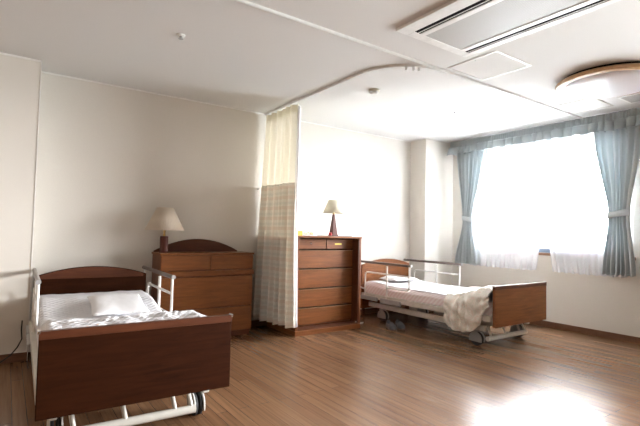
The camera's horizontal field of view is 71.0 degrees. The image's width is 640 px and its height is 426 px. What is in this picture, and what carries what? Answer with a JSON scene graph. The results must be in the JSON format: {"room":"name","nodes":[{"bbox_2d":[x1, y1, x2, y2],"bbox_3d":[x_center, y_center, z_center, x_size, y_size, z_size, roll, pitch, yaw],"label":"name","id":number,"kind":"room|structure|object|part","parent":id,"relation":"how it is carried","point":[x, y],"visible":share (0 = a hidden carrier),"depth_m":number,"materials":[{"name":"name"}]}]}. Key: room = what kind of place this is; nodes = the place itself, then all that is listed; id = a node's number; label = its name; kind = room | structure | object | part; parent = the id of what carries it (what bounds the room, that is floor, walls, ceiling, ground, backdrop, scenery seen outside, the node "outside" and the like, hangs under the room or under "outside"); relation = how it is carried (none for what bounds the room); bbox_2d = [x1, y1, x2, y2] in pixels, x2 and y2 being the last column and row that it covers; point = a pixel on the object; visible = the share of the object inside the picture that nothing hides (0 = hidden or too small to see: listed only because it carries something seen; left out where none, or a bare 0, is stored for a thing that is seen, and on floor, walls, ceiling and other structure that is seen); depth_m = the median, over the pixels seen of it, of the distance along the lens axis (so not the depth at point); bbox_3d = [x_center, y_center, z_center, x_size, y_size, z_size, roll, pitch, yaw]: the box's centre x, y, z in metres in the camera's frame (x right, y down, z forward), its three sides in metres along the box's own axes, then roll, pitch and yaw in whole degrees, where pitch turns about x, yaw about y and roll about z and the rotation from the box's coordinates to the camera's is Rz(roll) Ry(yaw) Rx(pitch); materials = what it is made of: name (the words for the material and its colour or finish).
{"room":"hospital room","nodes":[
{"label":"hospital room","id":0,"kind":"room"},
{"bbox_2d":[0,54,40,354],"bbox_3d":[-3.379,-0.078,3.443,1.990,2.600,0.310,3,-3,-35],"label":"wall pillar","id":1,"kind":"structure","parent":0,"point":[19,77],"depth_m":3.81,"materials":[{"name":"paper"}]},
{"bbox_2d":[0,352,26,363],"bbox_3d":[-3.316,1.180,3.257,1.990,0.075,0.012,3,-3,-35],"label":"baseboard","id":2,"kind":"structure","parent":1,"relation":"attached to","point":[22,356],"depth_m":3.77,"materials":[{"name":"brown wood"}]},
{"bbox_2d":[0,52,41,61],"bbox_3d":[-3.258,-1.373,3.367,1.991,0.014,0.012,3,-3,-35],"label":"trim","id":3,"kind":"structure","parent":1,"relation":"attached to","point":[0,52],"depth_m":3.84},
{"bbox_2d":[27,62,41,356],"bbox_3d":[-2.475,-0.031,3.884,0.008,2.586,0.008,3,-3,-35],"label":"trim","id":4,"kind":"structure","parent":1,"relation":"attached to","point":[41,62],"depth_m":3.89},
{"bbox_2d":[29,73,410,320],"bbox_3d":[-1.229,0.048,5.223,7.860,2.600,0.150,3,-3,-35],"label":"wall","id":5,"kind":"structure","parent":0,"point":[108,157],"depth_m":4.90,"materials":[{"name":"white paint"}]},
{"bbox_2d":[42,71,410,141],"bbox_3d":[-0.596,-1.216,5.601,4.940,0.014,0.012,3,-3,-35],"label":"trim","id":6,"kind":"structure","parent":5,"relation":"attached to","point":[42,71],"depth_m":4.99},
{"bbox_2d":[251,305,408,326],"bbox_3d":[-0.653,1.336,5.491,4.940,0.075,0.012,3,-3,-35],"label":"baseboard","id":7,"kind":"structure","parent":5,"relation":"attached to","point":[254,323],"depth_m":6.35,"materials":[{"name":"brown wood"}]},
{"bbox_2d":[0,0,639,142],"bbox_3d":[0.938,-1.385,2.225,7.860,0.100,7.610,3,-3,-35],"label":"ceiling","id":8,"kind":"structure","parent":0,"point":[231,53],"depth_m":3.70,"materials":[{"name":"paint"}]},
{"bbox_2d":[177,33,184,39],"bbox_3d":[-1.039,-1.315,3.350,0.064,0.031,0.064,3,-3,-35],"label":"sprinkler head","id":9,"kind":"object","parent":8,"relation":"attached to","point":[181,36],"visible":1,"depth_m":3.34},
{"bbox_2d":[265,64,441,114],"bbox_3d":[0.060,-1.243,4.591,2.384,0.018,0.432,-1,-3,42],"label":"ceiling track","id":10,"kind":"object","parent":8,"relation":"attached to","point":[398,65],"visible":0.97,"depth_m":4.12,"materials":[{"name":"white plastic"}]},
{"bbox_2d":[253,103,300,327],"bbox_3d":[-0.490,0.017,5.139,0.171,2.478,0.773,3,-3,-41],"label":"curtain","id":11,"kind":"object","parent":10,"relation":"hanging from","point":[275,293],"visible":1,"depth_m":5.06,"materials":[{"name":"beige fabric"}]},
{"bbox_3d":[-0.507,0.462,5.114,0.165,1.585,0.773,3,-3,-39],"label":"plaid panel","id":12,"kind":"part","parent":11,"relation":"part of","materials":[{"name":"beige fabric"}]},
{"bbox_3d":[-0.464,-0.758,5.189,0.116,0.870,0.736,3,-3,-38],"label":"panel","id":13,"kind":"part","parent":11,"relation":"part of","materials":[{"name":"beige fabric"}]},
{"bbox_2d":[369,88,379,94],"bbox_3d":[0.546,-1.221,4.532,0.110,0.046,0.110,3,-3,-35],"label":"smoke detector","id":14,"kind":"object","parent":8,"relation":"attached to","point":[373,91],"visible":1,"depth_m":4.50,"materials":[{"name":"beige plastic"}]},
{"bbox_2d":[234,0,581,117],"bbox_3d":[0.652,-1.272,3.623,6.100,0.018,0.017,3,-3,-35],"label":"ceiling track","id":15,"kind":"object","parent":8,"relation":"attached to","point":[246,2],"visible":1,"depth_m":3.51,"materials":[{"name":"white plastic"}]},
{"bbox_2d":[447,50,531,80],"bbox_3d":[1.446,-1.249,3.839,0.500,0.009,0.480,3,-3,-35],"label":"ceiling hatch","id":16,"kind":"object","parent":8,"relation":"attached to","point":[496,63],"visible":1,"depth_m":3.82,"materials":[{"name":"white plastic"}]},
{"bbox_2d":[396,0,620,56],"bbox_3d":[1.266,-1.291,2.787,0.770,0.021,1.450,3,-3,-35],"label":"air conditioner","id":17,"kind":"object","parent":8,"relation":"attached to","point":[465,28],"visible":1,"depth_m":2.98,"materials":[{"name":"white plastic"}]},
{"bbox_2d":[426,0,586,49],"bbox_3d":[1.295,-1.292,2.807,0.400,0.017,1.310,3,-3,-35],"label":"grille","id":18,"kind":"object","parent":17,"relation":"attached to","point":[497,19],"depth_m":2.98,"materials":[{"name":"grey"}]},
{"bbox_2d":[554,99,613,113],"bbox_3d":[2.881,-1.171,4.907,0.470,0.009,0.410,3,-3,-35],"label":"ceiling hatch","id":19,"kind":"object","parent":8,"relation":"attached to","point":[583,105],"visible":0.88,"depth_m":4.90,"materials":[{"name":"beige paint"}]},
{"bbox_2d":[555,61,639,98],"bbox_3d":[2.620,-1.157,4.047,0.880,0.121,0.880,3,-3,-35],"label":"ceiling light","id":20,"kind":"object","parent":8,"relation":"attached to","point":[611,80],"visible":1,"depth_m":3.90,"materials":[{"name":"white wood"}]},
{"bbox_2d":[617,92,639,103],"bbox_3d":[3.260,-1.177,4.531,0.320,0.012,0.340,3,-3,-35],"label":"ceiling vent","id":21,"kind":"object","parent":8,"relation":"in","point":[632,98],"visible":0.91,"depth_m":4.59,"materials":[{"name":"white plastic"}]},
{"bbox_2d":[622,94,639,102],"bbox_3d":[3.260,-1.178,4.531,0.280,0.009,0.300,3,-3,-35],"label":"grille","id":22,"kind":"object","parent":21,"relation":"attached to","point":[632,98],"depth_m":4.59,"materials":[{"name":"grey"}]},
{"bbox_2d":[0,309,639,425],"bbox_3d":[0.877,1.312,2.108,7.860,0.100,7.610,3,-3,-35],"label":"floor","id":23,"kind":"structure","parent":0,"point":[428,372],"depth_m":3.45,"materials":[{"name":"brown wood"}]},
{"bbox_2d":[26,266,232,425],"bbox_3d":[-1.534,0.861,3.276,1.006,0.794,2.194,3,-3,-34],"label":"hospital bed","id":24,"kind":"object","parent":23,"relation":"on","point":[78,370],"visible":0.86,"depth_m":2.43,"materials":[{"name":"brown wood"}]},
{"bbox_2d":[0,320,22,362],"bbox_3d":[-2.897,1.051,3.416,1.059,0.359,0.074,3,-3,-40],"label":"power cord","id":25,"kind":"object","parent":24,"relation":"hanging from","point":[22,320],"visible":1,"depth_m":3.74,"materials":[{"name":"black rubber"}]},
{"bbox_3d":[-1.512,0.942,3.237,0.964,0.060,2.000,3,-3,-34],"label":"mattress frame","id":26,"kind":"part","parent":24,"relation":"part of","materials":[{"name":"beige paint"}]},
{"bbox_3d":[-2.230,0.723,3.503,0.025,0.457,1.010,3,-3,-34],"label":"guard rail","id":27,"kind":"part","parent":24,"relation":"part of","materials":[{"name":"white metal"}]},
{"bbox_2d":[47,417,62,425],"bbox_3d":[-1.404,1.109,2.376,0.068,0.144,0.156,3,-3,-34],"label":"caster wheel","id":28,"kind":"object","parent":24,"relation":"attached to","point":[59,422],"depth_m":2.35,"materials":[{"name":"black rubber"}]},
{"bbox_3d":[-2.080,0.824,4.098,0.920,0.674,0.026,3,-3,-34],"label":"headboard","id":29,"kind":"part","parent":24,"relation":"part of","materials":[{"name":"brown wood"}]},
{"bbox_3d":[-2.065,0.542,4.096,0.860,0.098,0.006,3,-3,-34],"label":"arched trim","id":30,"kind":"part","parent":24,"relation":"part of","materials":[{"name":"brown wood"}]},
{"bbox_3d":[-1.506,0.801,3.239,0.898,0.217,1.970,3,-3,-34],"label":"mattress","id":31,"kind":"part","parent":24,"relation":"part of","materials":[{"name":"white fabric"}]},
{"bbox_2d":[87,293,149,315],"bbox_3d":[-1.602,0.713,3.547,0.400,0.090,0.556,3,-3,-31],"label":"pillow","id":32,"kind":"object","parent":24,"relation":"on","point":[105,304],"visible":0.99,"depth_m":3.46,"materials":[{"name":"white fabric"}]},
{"bbox_2d":[39,310,204,330],"bbox_3d":[-1.117,0.691,2.666,0.924,0.134,0.600,3,-3,-34],"label":"quilt","id":33,"kind":"object","parent":24,"relation":"on","point":[51,324],"visible":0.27,"depth_m":2.66,"materials":[{"name":"white fabric"}]},
{"bbox_3d":[-1.523,1.062,3.244,0.840,0.060,1.810,3,-3,-34],"label":"frame","id":34,"kind":"part","parent":24,"relation":"part of","materials":[{"name":"beige paint"}]},
{"bbox_3d":[-0.934,0.791,2.381,0.966,0.413,0.028,3,-3,-34],"label":"footboard","id":35,"kind":"part","parent":24,"relation":"part of","materials":[{"name":"brown wood"}]},
{"bbox_3d":[-1.468,0.762,4.011,0.025,0.457,1.010,3,-3,-34],"label":"guard rail","id":36,"kind":"part","parent":24,"relation":"part of","materials":[{"name":"white metal"}]},
{"bbox_2d":[187,391,204,410],"bbox_3d":[-0.772,1.141,2.797,0.068,0.144,0.156,3,-3,-34],"label":"caster wheel","id":37,"kind":"object","parent":24,"relation":"attached to","point":[198,398],"depth_m":2.76,"materials":[{"name":"black rubber"}]},
{"bbox_2d":[151,239,253,335],"bbox_3d":[-1.262,0.809,4.854,1.030,1.046,0.342,3,-3,-35],"label":"dresser","id":38,"kind":"object","parent":23,"relation":"on","point":[213,278],"visible":0.8,"depth_m":4.76,"materials":[{"name":"brown wood"}]},
{"bbox_2d":[144,207,183,252],"bbox_3d":[-1.603,0.176,4.622,0.387,0.463,0.387,3,-3,-35],"label":"table lamp","id":39,"kind":"object","parent":38,"relation":"on","point":[163,218],"visible":1,"depth_m":4.53,"materials":[{"name":"beige fabric"}]},
{"bbox_3d":[-1.601,0.060,4.627,0.387,0.231,0.387,3,-3,-35],"label":"lamp shade","id":40,"kind":"part","parent":39,"relation":"part of","materials":[{"name":"beige fabric"}]},
{"bbox_3d":[-1.370,0.511,4.599,0.511,0.147,0.017,3,-3,-35],"label":"drawer","id":41,"kind":"part","parent":38,"relation":"part of","materials":[{"name":"brown wood"}]},
{"bbox_3d":[-1.359,0.358,4.980,0.945,0.140,0.025,3,-3,-35],"label":"arched panel","id":42,"kind":"part","parent":38,"relation":"part of","materials":[{"name":"brown wood"}]},
{"bbox_3d":[-1.175,0.836,4.727,1.006,0.325,0.017,3,-3,-35],"label":"door","id":43,"kind":"part","parent":38,"relation":"part of","materials":[{"name":"brown wood"}]},
{"bbox_3d":[-1.181,1.135,4.715,1.006,0.258,0.017,3,-3,-35],"label":"drawer","id":44,"kind":"part","parent":38,"relation":"part of","materials":[{"name":"brown wood"}]},
{"bbox_3d":[-0.955,0.533,4.889,0.487,0.147,0.017,3,-3,-35],"label":"drawer","id":45,"kind":"part","parent":38,"relation":"part of","materials":[{"name":"brown wood"}]},
{"bbox_2d":[267,236,361,336],"bbox_3d":[-0.062,0.832,5.471,0.946,1.106,0.655,3,-3,-35],"label":"dresser","id":46,"kind":"object","parent":23,"relation":"on","point":[328,267],"visible":0.67,"depth_m":5.33,"materials":[{"name":"brown wood"}]},
{"bbox_2d":[298,227,310,230],"bbox_3d":[-0.246,0.223,5.507,0.270,0.105,0.092,3,-3,-35],"label":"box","id":47,"kind":"object","parent":46,"relation":"on","point":[299,228],"visible":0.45,"depth_m":5.49,"materials":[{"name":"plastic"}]},
{"bbox_2d":[300,230,316,235],"bbox_3d":[-0.155,0.239,5.375,0.230,0.068,0.114,3,-3,-35],"label":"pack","id":48,"kind":"object","parent":46,"relation":"on","point":[305,232],"visible":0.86,"depth_m":5.33,"materials":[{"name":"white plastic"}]},
{"bbox_3d":[-0.118,0.360,5.222,0.445,0.115,0.020,3,-3,-35],"label":"drawer","id":49,"kind":"part","parent":46,"relation":"part of","materials":[{"name":"brown wood"}]},
{"bbox_3d":[0.031,1.205,5.303,0.855,0.181,0.020,3,-3,-35],"label":"drawer","id":50,"kind":"part","parent":46,"relation":"part of","materials":[{"name":"brown wood"}]},
{"bbox_3d":[0.040,0.774,5.321,0.855,0.206,0.020,3,-3,-35],"label":"drawer","id":51,"kind":"part","parent":46,"relation":"part of","materials":[{"name":"brown wood"}]},
{"bbox_3d":[0.035,0.996,5.312,0.855,0.194,0.020,3,-3,-35],"label":"drawer","id":52,"kind":"part","parent":46,"relation":"part of","materials":[{"name":"brown wood"}]},
{"bbox_3d":[0.045,0.549,5.331,0.855,0.198,0.020,3,-3,-35],"label":"drawer","id":53,"kind":"part","parent":46,"relation":"part of","materials":[{"name":"brown wood"}]},
{"bbox_2d":[297,321,357,330],"bbox_3d":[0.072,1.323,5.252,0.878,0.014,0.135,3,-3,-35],"label":"plinth","id":54,"kind":"object","parent":46,"relation":"attached to","point":[327,325],"depth_m":5.24,"materials":[{"name":"brown wood"}]},
{"bbox_3d":[0.238,0.379,5.470,0.396,0.115,0.020,3,-3,-35],"label":"drawer","id":55,"kind":"part","parent":46,"relation":"part of","materials":[{"name":"brown wood"}]},
{"bbox_3d":[0.430,0.827,5.524,0.019,1.007,0.142,3,-3,-35],"label":"door","id":56,"kind":"part","parent":46,"relation":"part of","materials":[{"name":"brown wood"}]},
{"bbox_3d":[0.167,0.289,5.649,0.355,0.005,0.320,3,-3,-35],"label":"mat","id":57,"kind":"object","parent":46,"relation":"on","visible":0},
{"bbox_2d":[323,199,343,235],"bbox_3d":[0.173,0.060,5.671,0.279,0.453,0.279,3,-3,-35],"label":"table lamp","id":58,"kind":"object","parent":57,"relation":"on","point":[333,207],"visible":0.97,"depth_m":5.61,"materials":[{"name":"beige fabric"}]},
{"bbox_3d":[0.176,-0.082,5.677,0.279,0.168,0.279,3,-3,-35],"label":"lamp shade","id":59,"kind":"part","parent":58,"relation":"part of","materials":[{"name":"beige fabric"}]},
{"bbox_2d":[386,320,396,330],"bbox_3d":[0.861,1.358,5.427,0.093,0.093,0.242,2,-3,-11],"label":"slipper","id":60,"kind":"object","parent":23,"relation":"on","point":[391,326],"visible":1,"depth_m":5.37,"materials":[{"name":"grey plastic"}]},
{"bbox_2d":[395,319,404,329],"bbox_3d":[0.979,1.363,5.484,0.093,0.093,0.242,2,-2,-7],"label":"slipper","id":61,"kind":"object","parent":23,"relation":"on","point":[400,326],"visible":0.99,"depth_m":5.42,"materials":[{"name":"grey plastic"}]},
{"bbox_2d":[360,259,546,344],"bbox_3d":[1.510,1.031,5.631,1.006,0.794,2.194,3,-3,-35],"label":"hospital bed","id":62,"kind":"object","parent":23,"relation":"on","point":[515,305],"visible":0.77,"depth_m":5.29,"materials":[{"name":"white fabric"}]},
{"bbox_2d":[377,309,388,318],"bbox_3d":[0.834,1.312,5.914,0.068,0.144,0.156,3,-3,-35],"label":"caster wheel","id":63,"kind":"object","parent":62,"relation":"attached to","point":[382,313],"depth_m":5.88,"materials":[{"name":"grey plastic"}]},
{"bbox_3d":[0.947,0.993,6.441,0.920,0.674,0.026,3,-3,-35],"label":"headboard","id":64,"kind":"part","parent":62,"relation":"part of","materials":[{"name":"brown wood"}]},
{"bbox_3d":[0.796,0.892,5.834,0.025,0.457,1.010,3,-3,-35],"label":"guard rail","id":65,"kind":"part","parent":62,"relation":"part of","materials":[{"name":"white metal"}]},
{"bbox_3d":[0.963,0.711,6.440,0.860,0.098,0.006,3,-3,-35],"label":"arched trim","id":66,"kind":"part","parent":62,"relation":"part of","materials":[{"name":"brown wood"}]},
{"bbox_2d":[380,276,418,280],"bbox_3d":[1.097,0.907,6.233,0.440,0.063,0.340,3,-3,-35],"label":"pillow","id":67,"kind":"object","parent":62,"relation":"on","point":[390,278],"visible":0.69,"depth_m":6.11,"materials":[{"name":"white fabric"}]},
{"bbox_2d":[417,308,428,312],"bbox_3d":[1.457,1.345,6.348,0.068,0.144,0.156,3,-3,-35],"label":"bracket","id":68,"kind":"object","parent":62,"relation":"attached to","point":[418,309],"depth_m":6.31,"materials":[{"name":"plastic"}]},
{"bbox_3d":[1.533,1.112,5.592,0.964,0.060,2.000,3,-3,-35],"label":"mattress frame","id":69,"kind":"part","parent":62,"relation":"part of","materials":[{"name":"beige paint"}]},
{"bbox_3d":[1.538,1.007,5.593,0.898,0.145,1.970,3,-3,-35],"label":"mattress","id":70,"kind":"part","parent":62,"relation":"part of","materials":[{"name":"white fabric"}]},
{"bbox_3d":[1.575,0.933,6.377,0.025,0.457,1.010,3,-3,-35],"label":"guard rail","id":71,"kind":"part","parent":62,"relation":"part of","materials":[{"name":"white metal"}]},
{"bbox_3d":[1.522,1.232,5.599,0.840,0.060,1.810,3,-3,-35],"label":"frame","id":72,"kind":"part","parent":62,"relation":"part of","materials":[{"name":"beige paint"}]},
{"bbox_2d":[443,285,496,331],"bbox_3d":[1.832,1.025,5.050,1.005,0.505,0.778,3,-3,-35],"label":"blanket","id":73,"kind":"object","parent":62,"relation":"on","point":[463,309],"visible":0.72,"depth_m":4.70,"materials":[{"name":"beige fabric"}]},
{"bbox_2d":[469,330,484,342],"bbox_3d":[1.659,1.280,4.734,0.068,0.144,0.156,3,-3,-35],"label":"caster wheel","id":74,"kind":"object","parent":62,"relation":"attached to","point":[476,336],"depth_m":4.71,"materials":[{"name":"grey plastic"}]},
{"bbox_2d":[510,324,525,331],"bbox_3d":[2.282,1.312,5.168,0.068,0.144,0.156,3,-3,-35],"label":"caster wheel","id":75,"kind":"object","parent":62,"relation":"attached to","point":[513,328],"depth_m":5.16,"materials":[{"name":"grey plastic"}]},
{"bbox_3d":[2.129,0.962,4.749,0.966,0.413,0.028,3,-3,-35],"label":"footboard","id":76,"kind":"part","parent":62,"relation":"part of","materials":[{"name":"brown wood"}]},
{"bbox_2d":[409,139,452,310],"bbox_3d":[1.742,0.192,7.015,0.630,2.600,0.310,3,-3,-35],"label":"wall pillar","id":77,"kind":"structure","parent":0,"point":[431,181],"depth_m":6.87,"materials":[{"name":"white paint"}]},
{"bbox_2d":[452,155,639,336],"bbox_3d":[4.066,0.130,4.370,0.150,2.600,7.310,3,-3,-35],"label":"wall","id":78,"kind":"structure","parent":0,"point":[608,304],"depth_m":5.48,"materials":[{"name":"white paint"}]},
{"bbox_2d":[447,107,639,155],"bbox_3d":[2.889,-1.013,5.780,0.263,0.218,2.920,3,-3,-35],"label":"valance","id":79,"kind":"object","parent":78,"relation":"attached to","point":[630,117],"visible":1,"depth_m":5.64,"materials":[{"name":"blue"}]},
{"bbox_2d":[455,149,487,264],"bbox_3d":[2.232,-0.103,6.647,0.110,1.721,0.530,3,-3,-35],"label":"window curtain","id":80,"kind":"object","parent":79,"relation":"hanging from","point":[471,166],"visible":0.96,"depth_m":6.65,"materials":[{"name":"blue fabric"}]},
{"bbox_2d":[470,140,546,269],"bbox_3d":[2.591,-0.097,6.255,0.026,1.731,1.160,3,-3,-35],"label":"sheer curtain","id":81,"kind":"object","parent":79,"relation":"hanging from","point":[509,207],"visible":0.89,"depth_m":6.19,"materials":[{"name":"white fabric"}]},
{"bbox_2d":[545,132,626,277],"bbox_3d":[3.184,-0.118,5.456,0.026,1.731,0.970,3,-3,-35],"label":"sheer curtain","id":82,"kind":"object","parent":79,"relation":"hanging from","point":[577,209],"visible":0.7,"depth_m":5.51,"materials":[{"name":"white fabric"}]},
{"bbox_2d":[593,125,639,276],"bbox_3d":[3.345,-0.152,5.055,0.110,1.711,0.503,3,-3,-35],"label":"window curtain","id":83,"kind":"object","parent":79,"relation":"hanging from","point":[617,151],"visible":0.94,"depth_m":5.03,"materials":[{"name":"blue fabric"}]},
{"bbox_2d":[529,320,639,343],"bbox_3d":[4.064,1.384,4.137,0.012,0.075,6.988,3,-3,-35],"label":"baseboard","id":84,"kind":"structure","parent":78,"relation":"attached to","point":[626,338],"depth_m":5.34,"materials":[{"name":"brown wood"}]},
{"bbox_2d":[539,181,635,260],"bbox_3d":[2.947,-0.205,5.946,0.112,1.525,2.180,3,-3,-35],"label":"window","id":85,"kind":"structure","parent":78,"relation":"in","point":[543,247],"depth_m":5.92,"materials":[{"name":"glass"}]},
{"bbox_3d":[2.694,-0.215,6.373,0.030,1.388,1.050,3,-3,-35],"label":"frame","id":86,"kind":"part","parent":85,"relation":"part of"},
{"bbox_3d":[3.232,-0.239,5.541,0.030,1.388,1.050,3,-3,-35],"label":"frame","id":87,"kind":"part","parent":85,"relation":"part of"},
{"bbox_3d":[2.949,0.494,5.927,0.070,0.053,2.040,3,-3,-35],"label":"frame","id":88,"kind":"part","parent":85,"relation":"part of","materials":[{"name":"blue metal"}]},
{"bbox_3d":[2.902,0.537,5.893,0.042,0.035,2.180,3,-3,-35],"label":"sill","id":89,"kind":"part","parent":85,"relation":"part of","materials":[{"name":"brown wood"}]}
]}

